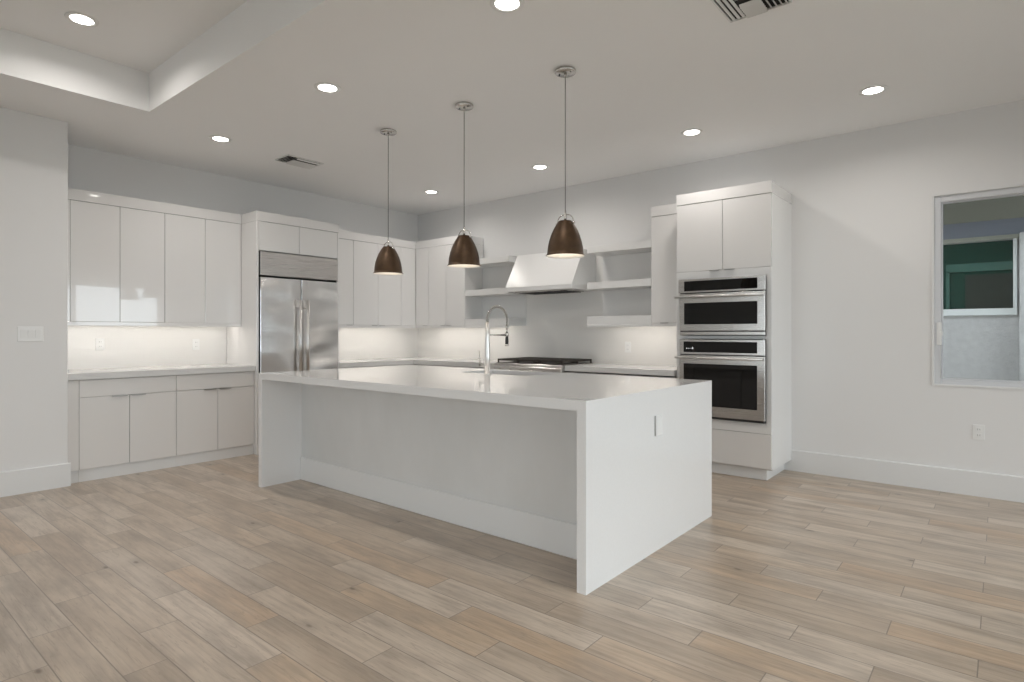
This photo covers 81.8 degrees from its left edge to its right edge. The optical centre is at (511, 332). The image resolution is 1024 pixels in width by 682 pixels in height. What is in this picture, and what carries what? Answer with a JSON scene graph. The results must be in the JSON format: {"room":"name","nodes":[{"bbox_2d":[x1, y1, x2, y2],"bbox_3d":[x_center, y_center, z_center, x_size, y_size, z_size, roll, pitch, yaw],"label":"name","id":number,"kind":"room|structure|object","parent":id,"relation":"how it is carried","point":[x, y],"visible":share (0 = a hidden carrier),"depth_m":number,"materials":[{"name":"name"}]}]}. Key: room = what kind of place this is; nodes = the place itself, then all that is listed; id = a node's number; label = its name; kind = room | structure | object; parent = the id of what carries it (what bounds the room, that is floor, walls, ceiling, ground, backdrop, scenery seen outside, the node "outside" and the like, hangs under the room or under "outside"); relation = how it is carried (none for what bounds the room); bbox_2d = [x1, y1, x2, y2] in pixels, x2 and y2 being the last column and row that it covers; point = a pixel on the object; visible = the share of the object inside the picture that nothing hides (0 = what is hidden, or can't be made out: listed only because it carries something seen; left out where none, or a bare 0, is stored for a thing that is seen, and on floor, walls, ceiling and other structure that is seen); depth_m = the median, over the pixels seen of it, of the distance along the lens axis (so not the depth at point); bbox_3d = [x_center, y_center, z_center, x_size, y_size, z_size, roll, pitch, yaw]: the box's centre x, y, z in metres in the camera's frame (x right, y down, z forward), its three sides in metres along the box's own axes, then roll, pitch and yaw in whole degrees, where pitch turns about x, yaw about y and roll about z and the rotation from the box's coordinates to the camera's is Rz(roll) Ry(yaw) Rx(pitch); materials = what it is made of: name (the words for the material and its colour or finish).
{"room":"kitchen","nodes":[
{"label":"kitchen","id":0,"kind":"room"},
{"bbox_2d":[0,107,67,471],"bbox_3d":[-5.630,-0.238,3.102,0.828,2.988,5.220,0,0,40],"label":"wall","id":1,"kind":"structure","parent":0,"point":[33,148],"depth_m":4.68,"materials":[{"name":"white paint"}]},
{"bbox_2d":[17,327,43,340],"bbox_3d":[-3.798,0.008,4.660,0.011,0.116,0.164,0,0,40],"label":"switch plate","id":2,"kind":"object","parent":1,"relation":"attached to","point":[23,333],"visible":1,"depth_m":4.66,"materials":[{"name":"white plastic"}]},
{"bbox_2d":[0,462,70,496],"bbox_3d":[-5.299,1.161,2.840,0.018,0.190,5.238,0,0,40],"label":"baseboard","id":3,"kind":"structure","parent":1,"relation":"attached to","point":[22,481],"depth_m":4.67,"materials":[{"name":"white wood"}]},
{"bbox_2d":[68,144,417,241],"bbox_3d":[-2.871,-0.238,6.971,0.150,2.988,4.500,0,0,40],"label":"wall","id":4,"kind":"structure","parent":0,"point":[89,169],"depth_m":6.42,"materials":[{"name":"white paint"}]},
{"bbox_2d":[96,338,104,349],"bbox_3d":[-3.899,0.106,5.591,0.009,0.116,0.072,0,0,40],"label":"wall outlet","id":5,"kind":"object","parent":4,"relation":"attached to","point":[100,342],"visible":1,"depth_m":5.59,"materials":[{"name":"white plastic"}]},
{"bbox_2d":[68,199,164,322],"bbox_3d":[-3.761,-0.629,5.495,0.344,1.059,0.849,0,0,40],"label":"upper cabinet","id":6,"kind":"object","parent":4,"relation":"attached to","point":[117,254],"depth_m":5.39,"materials":[{"name":"white"}]},
{"bbox_2d":[68,322,240,326],"bbox_3d":[-3.398,-0.082,5.679,0.020,0.034,1.594,0,0,40],"label":"rail","id":7,"kind":"object","parent":6,"relation":"attached to","point":[69,323],"visible":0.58,"depth_m":5.60,"materials":[{"name":"white paint"}]},
{"bbox_2d":[68,188,240,223],"bbox_3d":[-3.525,-1.210,5.783,0.353,0.099,1.594,0,0,40],"label":"board","id":8,"kind":"object","parent":6,"relation":"on","point":[73,194],"visible":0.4,"depth_m":5.61,"materials":[{"name":"white paint"}]},
{"bbox_2d":[68,326,225,369],"bbox_3d":[-3.659,0.141,5.894,0.008,0.430,1.595,0,0,40],"label":"backsplash","id":9,"kind":"structure","parent":4,"relation":"attached to","point":[125,346],"depth_m":5.87,"materials":[{"name":"tile"}]},
{"bbox_2d":[192,339,199,349],"bbox_3d":[-3.347,0.121,6.258,0.009,0.116,0.072,0,0,40],"label":"wall outlet","id":10,"kind":"object","parent":4,"relation":"attached to","point":[195,342],"visible":1,"depth_m":6.25,"materials":[{"name":"white plastic"}]},
{"bbox_2d":[164,213,240,323],"bbox_3d":[-3.253,-0.629,6.109,0.344,1.059,0.745,0,0,40],"label":"upper cabinet","id":11,"kind":"object","parent":4,"relation":"attached to","point":[203,256],"visible":0.9,"depth_m":5.98,"materials":[{"name":"white"}]},
{"bbox_2d":[339,238,352,324],"bbox_3d":[-2.244,-0.626,7.319,0.358,1.065,0.429,0,0,40],"label":"upper cabinet","id":12,"kind":"object","parent":4,"relation":"attached to","point":[345,246],"visible":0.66,"depth_m":7.29,"materials":[{"name":"white"}]},
{"bbox_2d":[353,240,400,325],"bbox_3d":[-1.865,-0.626,7.777,0.358,1.065,0.760,0,0,40],"label":"upper cabinet","id":13,"kind":"object","parent":4,"relation":"attached to","point":[376,298],"visible":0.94,"depth_m":7.60,"materials":[{"name":"white wood"}]},
{"bbox_2d":[339,328,417,359],"bbox_3d":[-1.952,0.141,7.958,0.008,0.430,1.792,0,0,40],"label":"backsplash","id":14,"kind":"structure","parent":4,"relation":"attached to","point":[354,343],"depth_m":8.09,"materials":[{"name":"tile"}]},
{"bbox_2d":[0,454,1023,681],"bbox_3d":[-0.778,1.316,1.931,9.900,0.120,10.000,0,0,40],"label":"floor","id":15,"kind":"structure","parent":0,"point":[197,572],"depth_m":2.84,"materials":[{"name":"brown wood"}]},
{"bbox_2d":[71,471,77,483],"bbox_3d":[-3.899,1.204,5.115,0.592,0.103,0.087,0,0,40],"label":"board","id":16,"kind":"object","parent":15,"relation":"on","point":[74,474],"visible":0.24,"depth_m":4.94,"materials":[{"name":"white wood"}]},
{"bbox_2d":[68,375,175,481],"bbox_3d":[-3.648,0.826,5.400,0.638,0.860,0.846,0,0,40],"label":"base cabinet","id":17,"kind":"object","parent":15,"relation":"on","point":[127,426],"depth_m":5.19,"materials":[{"name":"white wood"}]},
{"bbox_2d":[68,364,254,380],"bbox_3d":[-3.406,0.365,5.685,0.646,0.056,1.594,0,0,40],"label":"countertop","id":18,"kind":"structure","parent":17,"relation":"on","point":[104,373],"depth_m":5.45,"materials":[{"name":"white stone"}]},
{"bbox_2d":[175,371,253,466],"bbox_3d":[-3.140,0.826,6.015,0.638,0.860,0.748,0,0,40],"label":"base cabinet","id":19,"kind":"object","parent":15,"relation":"on","point":[215,411],"visible":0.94,"depth_m":5.80,"materials":[{"name":"white wood"}]},
{"bbox_2d":[226,211,338,454],"bbox_3d":[-2.576,-0.002,6.673,0.681,2.515,0.984,0,0,40],"label":"enclosure","id":20,"kind":"object","parent":15,"relation":"on","point":[260,231],"visible":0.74,"depth_m":6.25,"materials":[{"name":"white paint"}]},
{"bbox_2d":[259,251,337,372],"bbox_3d":[-2.534,0.202,6.642,0.750,2.108,0.936,0,0,40],"label":"refrigerator","id":21,"kind":"object","parent":15,"relation":"on","point":[298,294],"visible":0.54,"depth_m":6.39,"materials":[{"name":"silver metal"}]},
{"bbox_2d":[386,364,441,365],"bbox_3d":[-1.316,0.835,7.802,1.172,0.843,1.221,0,0,40],"label":"base cabinet","id":22,"kind":"object","parent":15,"relation":"on","point":[405,364],"visible":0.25,"depth_m":7.58,"materials":[{"name":"white wood"}]},
{"bbox_2d":[339,357,509,367],"bbox_3d":[-1.145,0.379,7.292,2.084,0.056,1.788,0,0,40],"label":"countertop","id":23,"kind":"structure","parent":22,"relation":"on","point":[407,360],"depth_m":7.44,"materials":[{"name":"white stone"}]},
{"bbox_2d":[443,366,493,368],"bbox_3d":[-0.322,0.835,7.368,0.910,0.843,0.624,0,0,40],"label":"base cabinet","id":24,"kind":"object","parent":15,"relation":"on","point":[443,366],"visible":0.07,"depth_m":7.15,"materials":[{"name":"white"}]},
{"bbox_2d":[259,365,711,594],"bbox_3d":[-0.351,0.791,4.445,3.150,0.930,1.599,0,0,40],"label":"kitchen island","id":25,"kind":"object","parent":15,"relation":"on","point":[571,465],"visible":1,"depth_m":3.71,"materials":[{"name":"white stone"}]},
{"bbox_2d":[259,365,711,411],"bbox_3d":[-0.351,0.352,4.445,3.150,0.052,1.599,0,0,40],"label":"island countertop","id":26,"kind":"structure","parent":25,"relation":"on","point":[553,390],"depth_m":3.81,"materials":[{"name":"white stone"}]},
{"bbox_2d":[478,305,508,374],"bbox_3d":[-0.142,0.053,4.697,0.116,0.546,0.283,0,0,40],"label":"spring faucet","id":27,"kind":"object","parent":26,"relation":"on","point":[486,365],"visible":1,"depth_m":4.59,"materials":[{"name":"silver metal"}]},
{"bbox_2d":[655,414,661,435],"bbox_3d":[0.850,0.534,3.420,0.007,0.116,0.092,0,0,40],"label":"wall outlet","id":28,"kind":"object","parent":25,"relation":"attached to","point":[658,419],"visible":1,"depth_m":3.41,"materials":[{"name":"white plastic"}]},
{"bbox_2d":[658,418,660,431],"bbox_3d":[0.855,0.534,3.422,0.002,0.076,0.042,0,0,40],"label":"socket","id":29,"kind":"object","parent":28,"relation":"attached to","point":[659,419],"depth_m":3.42,"materials":[{"name":"white plastic"}]},
{"bbox_2d":[494,357,593,372],"bbox_3d":[0.355,0.775,6.722,0.944,0.962,0.733,0,0,40],"label":"gas range","id":30,"kind":"object","parent":15,"relation":"on","point":[542,364],"visible":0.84,"depth_m":6.52,"materials":[{"name":"silver metal"}]},
{"bbox_2d":[495,363,593,367],"bbox_3d":[0.375,0.355,6.746,0.944,0.029,0.670,0,0,40],"label":"cooktop","id":31,"kind":"object","parent":30,"relation":"in","point":[497,365],"depth_m":6.52,"materials":[{"name":"silver metal"}]},
{"bbox_2d":[566,371,618,374],"bbox_3d":[0.999,0.835,6.275,0.607,0.843,0.624,0,0,40],"label":"base cabinet","id":32,"kind":"object","parent":15,"relation":"on","point":[573,371],"visible":0.12,"depth_m":6.05,"materials":[{"name":"white"}]},
{"bbox_2d":[565,363,676,375],"bbox_3d":[1.229,0.371,6.072,1.221,0.055,0.643,0,0,40],"label":"countertop","id":33,"kind":"structure","parent":32,"relation":"on","point":[596,367],"depth_m":5.88,"materials":[{"name":"white stone"}]},
{"bbox_2d":[617,374,676,378],"bbox_3d":[1.470,0.835,5.886,0.609,0.843,0.624,0,0,40],"label":"base cabinet","id":34,"kind":"object","parent":15,"relation":"on","point":[636,375],"visible":0.16,"depth_m":5.69,"materials":[{"name":"white"}]},
{"bbox_2d":[676,181,791,480],"bbox_3d":[2.035,-0.008,5.426,0.838,2.528,0.627,0,0,40],"label":"tall cabinet","id":35,"kind":"object","parent":15,"relation":"on","point":[742,230],"visible":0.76,"depth_m":5.15,"materials":[{"name":"white paint"}]},
{"bbox_2d":[674,339,765,423],"bbox_3d":[1.982,0.408,5.369,0.772,0.700,0.664,0,0,40],"label":"wall oven","id":36,"kind":"object","parent":35,"relation":"in","point":[736,368],"visible":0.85,"depth_m":5.09,"materials":[{"name":"silver metal"}]},
{"bbox_2d":[674,275,765,334],"bbox_3d":[1.983,-0.233,5.368,0.775,0.506,0.664,0,0,40],"label":"microwave","id":37,"kind":"object","parent":35,"relation":"in","point":[736,305],"visible":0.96,"depth_m":5.13,"materials":[{"name":"silver metal"}]},
{"bbox_2d":[0,0,1023,214],"bbox_3d":[-0.778,-1.933,1.931,9.900,0.402,10.000,0,0,40],"label":"ceiling","id":38,"kind":"structure","parent":0,"point":[155,79],"depth_m":4.12,"materials":[{"name":"white paint"}]},
{"bbox_2d":[64,12,98,26],"bbox_3d":[-2.788,-2.030,3.828,0.184,0.006,0.184,0,0,40],"label":"recessed light","id":39,"kind":"object","parent":38,"relation":"in","point":[82,19],"visible":1,"depth_m":3.83,"materials":[{"name":"white plastic"}]},
{"bbox_2d":[209,135,231,141],"bbox_3d":[-2.599,-1.728,5.268,0.184,0.006,0.184,0,0,40],"label":"recessed light","id":40,"kind":"object","parent":38,"relation":"in","point":[217,138],"visible":1,"depth_m":5.25,"materials":[{"name":"white plastic"}]},
{"bbox_2d":[275,154,323,168],"bbox_3d":[-2.139,-1.718,5.950,0.250,0.027,0.390,0,0,40],"label":"ceiling vent","id":41,"kind":"object","parent":38,"relation":"in","point":[288,159],"visible":1,"depth_m":5.93,"materials":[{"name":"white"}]},
{"bbox_2d":[314,82,340,92],"bbox_3d":[-1.302,-1.728,4.169,0.184,0.006,0.184,0,0,40],"label":"recessed light","id":42,"kind":"object","parent":38,"relation":"in","point":[325,87],"visible":1,"depth_m":4.16,"materials":[{"name":"white plastic"}]},
{"bbox_2d":[373,128,402,274],"bbox_3d":[-1.060,-1.119,5.058,0.258,1.225,0.258,0,0,40],"label":"pendant light","id":43,"kind":"object","parent":38,"relation":"hanging from","point":[388,262],"visible":1,"depth_m":5.00,"materials":[{"name":"brown metal"}]},
{"bbox_2d":[424,190,438,193],"bbox_3d":[-0.990,-1.728,7.245,0.184,0.006,0.184,0,0,40],"label":"recessed light","id":44,"kind":"object","parent":38,"relation":"in","point":[425,191],"visible":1,"depth_m":7.22,"materials":[{"name":"white plastic"}]},
{"bbox_2d":[447,101,480,267],"bbox_3d":[-0.363,-1.119,4.482,0.258,1.225,0.258,0,0,40],"label":"pendant light","id":45,"kind":"object","parent":38,"relation":"hanging from","point":[463,253],"visible":1,"depth_m":4.42,"materials":[{"name":"brown metal"}]},
{"bbox_2d":[490,0,524,12],"bbox_3d":[-0.025,-1.728,3.100,0.184,0.006,0.184,0,0,40],"label":"recessed light","id":46,"kind":"object","parent":38,"relation":"in","point":[504,6],"visible":1,"depth_m":3.12,"materials":[{"name":"white plastic"}]},
{"bbox_2d":[531,164,548,169],"bbox_3d":[0.292,-1.728,6.160,0.184,0.006,0.184,0,0,40],"label":"recessed light","id":47,"kind":"object","parent":38,"relation":"in","point":[539,166],"visible":1,"depth_m":6.16,"materials":[{"name":"white plastic"}]},
{"bbox_2d":[546,66,584,258],"bbox_3d":[0.351,-1.119,3.892,0.258,1.225,0.258,0,0,40],"label":"pendant light","id":48,"kind":"object","parent":38,"relation":"hanging from","point":[565,242],"visible":1,"depth_m":3.83,"materials":[{"name":"brown metal"}]},
{"bbox_2d":[681,128,702,135],"bbox_3d":[1.551,-1.728,5.093,0.184,0.006,0.184,0,0,40],"label":"recessed light","id":49,"kind":"object","parent":38,"relation":"in","point":[689,132],"visible":1,"depth_m":5.09,"materials":[{"name":"white plastic"}]},
{"bbox_2d":[711,0,791,22],"bbox_3d":[1.238,-1.720,3.059,0.320,0.024,0.308,0,0,40],"label":"ceiling vent","id":50,"kind":"object","parent":38,"relation":"in","point":[733,10],"visible":1,"depth_m":3.11,"materials":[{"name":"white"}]},
{"bbox_2d":[858,85,887,95],"bbox_3d":[2.575,-1.728,4.213,0.184,0.006,0.184,0,0,40],"label":"recessed light","id":51,"kind":"object","parent":38,"relation":"in","point":[876,89],"visible":1,"depth_m":4.21,"materials":[{"name":"white plastic"}]},
{"bbox_2d":[418,99,1023,476],"bbox_3d":[2.336,-0.238,5.689,9.810,2.988,0.160,0,0,40],"label":"wall","id":52,"kind":"structure","parent":0,"point":[862,387],"depth_m":5.04,"materials":[{"name":"white paint"}]},
{"bbox_2d":[400,247,429,325],"bbox_3d":[-1.337,-0.626,8.223,0.603,1.065,0.599,0,0,40],"label":"upper cabinet","id":53,"kind":"object","parent":52,"relation":"attached to","point":[414,262],"visible":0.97,"depth_m":8.06,"materials":[{"name":"white"}]},
{"bbox_2d":[339,325,464,327],"bbox_3d":[-1.430,-0.082,7.317,0.966,0.034,1.466,0,0,40],"label":"rail","id":54,"kind":"object","parent":53,"relation":"attached to","point":[340,326],"visible":0.75,"depth_m":7.70,"materials":[{"name":"white paint"}]},
{"bbox_2d":[339,230,482,248],"bbox_3d":[-1.452,-1.210,7.551,1.298,0.099,1.798,0,0,40],"label":"board","id":55,"kind":"object","parent":53,"relation":"on","point":[347,235],"visible":0.5,"depth_m":7.76,"materials":[{"name":"white paint"}]},
{"bbox_2d":[429,244,482,325],"bbox_3d":[-0.763,-0.626,7.905,0.686,1.065,0.358,0,0,40],"label":"upper cabinet","id":56,"kind":"object","parent":52,"relation":"attached to","point":[449,305],"visible":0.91,"depth_m":7.76,"materials":[{"name":"white"}]},
{"bbox_2d":[465,255,525,325],"bbox_3d":[-0.211,-0.510,7.458,0.730,0.843,0.341,0,0,40],"label":"open shelf unit","id":57,"kind":"object","parent":52,"relation":"attached to","point":[496,271],"visible":0.64,"depth_m":7.49,"materials":[{"name":"white paint"}]},
{"bbox_2d":[465,326,509,327],"bbox_3d":[-0.314,-0.077,7.334,0.728,0.024,0.018,0,0,40],"label":"rail","id":58,"kind":"object","parent":57,"relation":"attached to","point":[465,326],"visible":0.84,"depth_m":7.35,"materials":[{"name":"white paint"}]},
{"bbox_2d":[418,255,676,365],"bbox_3d":[0.266,-0.264,7.291,4.262,1.240,0.008,0,0,40],"label":"backsplash","id":59,"kind":"structure","parent":52,"relation":"attached to","point":[556,324],"depth_m":6.99,"materials":[{"name":"tile"}]},
{"bbox_2d":[505,249,595,294],"bbox_3d":[0.437,-0.695,6.825,0.935,0.470,0.491,0,0,40],"label":"range hood","id":60,"kind":"object","parent":52,"relation":"attached to","point":[533,274],"visible":0.98,"depth_m":6.65,"materials":[{"name":"white paint"}]},
{"bbox_2d":[587,240,650,324],"bbox_3d":[1.210,-0.510,6.283,0.752,0.843,0.341,0,0,40],"label":"open shelf unit","id":61,"kind":"object","parent":52,"relation":"attached to","point":[625,286],"visible":0.65,"depth_m":6.35,"materials":[{"name":"white paint"}]},
{"bbox_2d":[625,342,630,352],"bbox_3d":[1.266,0.156,6.454,0.072,0.116,0.009,0,0,40],"label":"wall outlet","id":62,"kind":"object","parent":52,"relation":"attached to","point":[627,344],"visible":1,"depth_m":6.45,"materials":[{"name":"white plastic"}]},
{"bbox_2d":[651,214,676,325],"bbox_3d":[1.644,-0.612,5.915,0.381,1.094,0.358,0,0,40],"label":"upper cabinet","id":63,"kind":"object","parent":52,"relation":"attached to","point":[663,228],"depth_m":5.82,"materials":[{"name":"white wood"}]},
{"bbox_2d":[651,204,676,216],"bbox_3d":[1.650,-1.210,5.922,0.381,0.099,0.355,0,0,40],"label":"board","id":64,"kind":"object","parent":63,"relation":"on","point":[670,209],"visible":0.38,"depth_m":5.82,"materials":[{"name":"white paint"}]},
{"bbox_2d":[784,450,1023,502],"bbox_3d":[4.222,1.161,4.014,4.449,0.190,0.018,0,0,40],"label":"baseboard","id":65,"kind":"structure","parent":52,"relation":"attached to","point":[958,481],"depth_m":4.80,"materials":[{"name":"white wood"}]},
{"bbox_2d":[932,184,1023,389],"bbox_3d":[4.002,-0.342,4.251,1.597,1.528,0.083,0,0,40],"label":"window","id":66,"kind":"structure","parent":52,"relation":"in","point":[938,200],"depth_m":4.71,"materials":[{"name":"white plastic"}]},
{"bbox_2d":[973,424,984,439],"bbox_3d":[3.590,0.764,4.543,0.072,0.116,0.009,0,0,40],"label":"wall outlet","id":67,"kind":"object","parent":52,"relation":"attached to","point":[978,430],"visible":1,"depth_m":4.54,"materials":[{"name":"white plastic"}]},
{"bbox_2d":[943,195,1023,224],"bbox_3d":[2.892,-1.199,6.527,9.700,0.090,1.840,0,0,40],"label":"trim","id":68,"kind":"structure","parent":52,"relation":"attached to","point":[1007,207],"depth_m":5.57,"materials":[{"name":"grey paint"}]},
{"label":"outside","id":69,"kind":"structure","parent":0,"visible":0},
{"bbox_3d":[5.957,1.366,-1.301,36.000,0.100,34.000,0,0,40],"label":"patio","id":70,"kind":"object","parent":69,"visible":0},
{"bbox_2d":[943,217,1023,380],"bbox_3d":[8.510,-0.864,7.279,11.000,4.360,5.920,0,0,40],"label":"neighboring house","id":71,"kind":"structure","parent":70,"relation":"on","point":[983,261],"depth_m":7.05,"materials":[{"name":"white paint"}]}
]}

